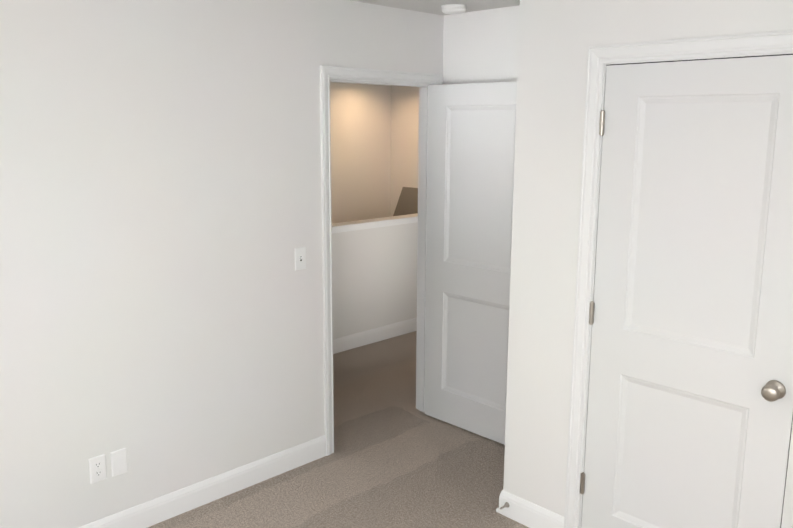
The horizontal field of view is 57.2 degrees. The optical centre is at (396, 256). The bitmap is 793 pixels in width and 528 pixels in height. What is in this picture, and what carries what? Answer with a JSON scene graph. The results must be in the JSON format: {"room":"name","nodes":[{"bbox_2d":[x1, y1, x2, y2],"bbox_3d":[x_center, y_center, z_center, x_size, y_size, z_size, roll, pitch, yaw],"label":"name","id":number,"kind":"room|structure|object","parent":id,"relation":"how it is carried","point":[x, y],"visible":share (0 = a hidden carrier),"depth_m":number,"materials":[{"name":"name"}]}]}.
{"room":"empty bedroom","nodes":[
{"label":"empty bedroom","id":0,"kind":"room"},
{"bbox_2d":[0,0,435,527],"bbox_3d":[-1.272,0.043,3.050,4.095,2.440,0.110,-10,14,-44],"label":"wall","id":1,"kind":"structure","parent":0,"point":[161,309],"depth_m":3.19,"materials":[{"name":"paint"}]},
{"bbox_2d":[89,454,106,483],"bbox_3d":[-1.281,0.912,3.121,0.070,0.114,0.007,-10,14,-44],"label":"duplex electrical outlet","id":2,"kind":"object","parent":1,"relation":"attached to","point":[97,467],"visible":1,"depth_m":3.12,"materials":[{"name":"white plastic"}]},
{"bbox_2d":[110,448,127,476],"bbox_3d":[-1.214,0.902,3.186,0.070,0.114,0.007,-10,14,-44],"label":"blank wall plate","id":3,"kind":"object","parent":1,"relation":"attached to","point":[119,466],"visible":1,"depth_m":3.18,"materials":[{"name":"white plastic"}]},
{"bbox_2d":[78,435,326,527],"bbox_3d":[-1.493,1.237,2.965,3.090,0.118,0.013,-10,14,-44],"label":"baseboard","id":4,"kind":"structure","parent":1,"relation":"attached to","point":[170,505],"depth_m":3.50,"materials":[{"name":"white paint"}]},
{"bbox_2d":[295,247,305,269],"bbox_3d":[-0.489,0.012,3.739,0.070,0.115,0.018,-10,14,-44],"label":"light switch","id":5,"kind":"object","parent":1,"relation":"attached to","point":[300,258],"visible":1,"depth_m":3.74,"materials":[{"name":"white plastic"}]},
{"bbox_2d":[320,65,442,455],"bbox_3d":[-0.107,0.007,4.212,0.910,2.103,0.147,-10,14,-44],"label":"door frame","id":6,"kind":"structure","parent":1,"relation":"attached to","point":[327,73],"depth_m":4.00,"materials":[{"name":"white paint"}]},
{"bbox_2d":[425,81,516,444],"bbox_3d":[0.469,0.048,4.154,0.035,2.024,0.778,-10,14,-44],"label":"entry door","id":7,"kind":"structure","parent":6,"relation":"in","point":[471,141],"depth_m":4.18,"materials":[{"name":"paint"}]},
{"bbox_2d":[147,331,528,527],"bbox_3d":[-0.146,1.221,3.694,6.300,0.100,6.160,-10,14,-44],"label":"floor","id":8,"kind":"structure","parent":0,"point":[396,459],"depth_m":3.83,"materials":[{"name":"carpet"}]},
{"bbox_2d":[330,82,390,222],"bbox_3d":[-1.598,-0.540,6.229,4.430,2.440,0.110,-10,14,-44],"label":"wall","id":9,"kind":"structure","parent":0,"point":[360,122],"depth_m":7.29,"materials":[{"name":"paint"}]},
{"bbox_2d":[332,222,417,338],"bbox_3d":[-0.253,0.228,6.065,2.710,1.000,0.110,-10,14,-44],"label":"wall","id":10,"kind":"structure","parent":0,"point":[374,277],"depth_m":6.04,"materials":[{"name":"paint"}]},
{"bbox_2d":[332,213,417,232],"bbox_3d":[-0.257,-0.264,5.968,2.730,0.053,0.150,-10,14,-44],"label":"trim","id":11,"kind":"structure","parent":10,"relation":"on","point":[370,223],"depth_m":5.97,"materials":[{"name":"white paint"}]},
{"bbox_2d":[333,317,416,353],"bbox_3d":[-0.211,0.670,6.102,2.710,0.118,0.013,-10,14,-44],"label":"baseboard","id":12,"kind":"structure","parent":10,"relation":"attached to","point":[352,341],"depth_m":6.12,"materials":[{"name":"white paint"}]},
{"bbox_2d":[391,85,418,215],"bbox_3d":[0.821,-0.638,6.830,0.130,2.440,2.420,-10,14,-44],"label":"wall","id":13,"kind":"structure","parent":0,"point":[404,130],"depth_m":7.44,"materials":[{"name":"paint"}]},
{"bbox_2d":[350,0,519,14],"bbox_3d":[-0.134,-1.277,3.237,6.300,0.100,6.160,-10,14,-44],"label":"ceiling","id":14,"kind":"structure","parent":0,"point":[430,6],"depth_m":3.85,"materials":[{"name":"paint"}]},
{"bbox_2d":[441,4,466,13],"bbox_3d":[0.309,-1.329,3.915,0.136,0.038,0.136,-10,14,-44],"label":"smoke detector","id":15,"kind":"object","parent":14,"relation":"attached to","point":[453,8],"visible":1,"depth_m":3.87,"materials":[{"name":"white plastic"}]},
{"bbox_2d":[435,14,443,73],"bbox_3d":[0.209,-0.213,4.488,0.065,2.440,0.110,-10,14,-44],"label":"wall","id":16,"kind":"structure","parent":0,"point":[439,42],"depth_m":4.26,"materials":[{"name":"paint"}]},
{"bbox_2d":[443,5,519,84],"bbox_3d":[1.545,0.014,3.278,0.110,2.440,3.520,-10,14,-44],"label":"wall","id":17,"kind":"structure","parent":0,"point":[480,46],"depth_m":4.09,"materials":[{"name":"paint"}]},
{"bbox_2d":[503,0,792,516],"bbox_3d":[1.245,0.141,2.576,0.110,2.440,1.985,-10,14,-44],"label":"wall","id":18,"kind":"structure","parent":0,"point":[556,38],"depth_m":3.05,"materials":[{"name":"paint"}]},
{"bbox_2d":[499,490,563,527],"bbox_3d":[0.501,1.069,3.936,0.728,0.118,1.409,-10,14,-44],"label":"baseboard","id":19,"kind":"structure","parent":18,"relation":"attached to","point":[525,512],"depth_m":3.33,"materials":[{"name":"white paint"}]},
{"bbox_2d":[496,502,509,511],"bbox_3d":[0.491,1.168,3.380,0.078,0.026,0.026,-10,14,-44],"label":"door stop","id":20,"kind":"object","parent":19,"relation":"attached to","point":[507,505],"visible":1,"depth_m":3.38,"materials":[{"name":"silver metal"}]},
{"bbox_2d":[580,472,584,493],"bbox_3d":[0.800,0.965,3.107,0.042,0.097,0.019,-10,14,-44],"label":"closet hinge","id":21,"kind":"object","parent":18,"relation":"attached to","point":[582,480],"visible":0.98,"depth_m":3.09,"materials":[{"name":"silver metal"}]},
{"bbox_2d":[589,301,594,324],"bbox_3d":[0.804,0.229,2.973,0.042,0.097,0.019,-10,14,-44],"label":"closet hinge","id":22,"kind":"object","parent":18,"relation":"attached to","point":[591,313],"visible":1,"depth_m":2.96,"materials":[{"name":"silver metal"}]},
{"bbox_2d":[599,110,604,135],"bbox_3d":[0.807,-0.520,2.836,0.042,0.097,0.019,-10,14,-44],"label":"closet hinge","id":23,"kind":"object","parent":18,"relation":"attached to","point":[602,123],"visible":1,"depth_m":2.82,"materials":[{"name":"silver metal"}]},
{"bbox_2d":[564,30,792,527],"bbox_3d":[1.384,0.354,2.471,0.110,2.061,1.588,-10,14,-44],"label":"door frame","id":24,"kind":"structure","parent":18,"relation":"attached to","point":[597,214],"depth_m":2.82,"materials":[{"name":"white paint"}]},
{"bbox_2d":[581,55,792,527],"bbox_3d":[1.085,0.309,2.716,0.035,2.021,0.772,-10,14,-44],"label":"closet door","id":25,"kind":"structure","parent":18,"relation":"in","point":[688,424],"depth_m":2.67,"materials":[{"name":"paint"}]},
{"bbox_2d":[761,380,785,401],"bbox_3d":[1.278,0.460,2.472,0.066,0.067,0.067,-10,14,-44],"label":"handle","id":26,"kind":"object","parent":25,"relation":"attached to","point":[773,390],"visible":1,"depth_m":2.46,"materials":[{"name":"silver metal"}]},
{"bbox_2d":[781,422,792,527],"bbox_3d":[1.629,0.411,2.174,0.035,2.021,0.772,-10,14,-44],"label":"door frame","id":27,"kind":"structure","parent":18,"relation":"in","point":[787,518],"depth_m":2.51,"materials":[{"name":"paint"}]}
]}

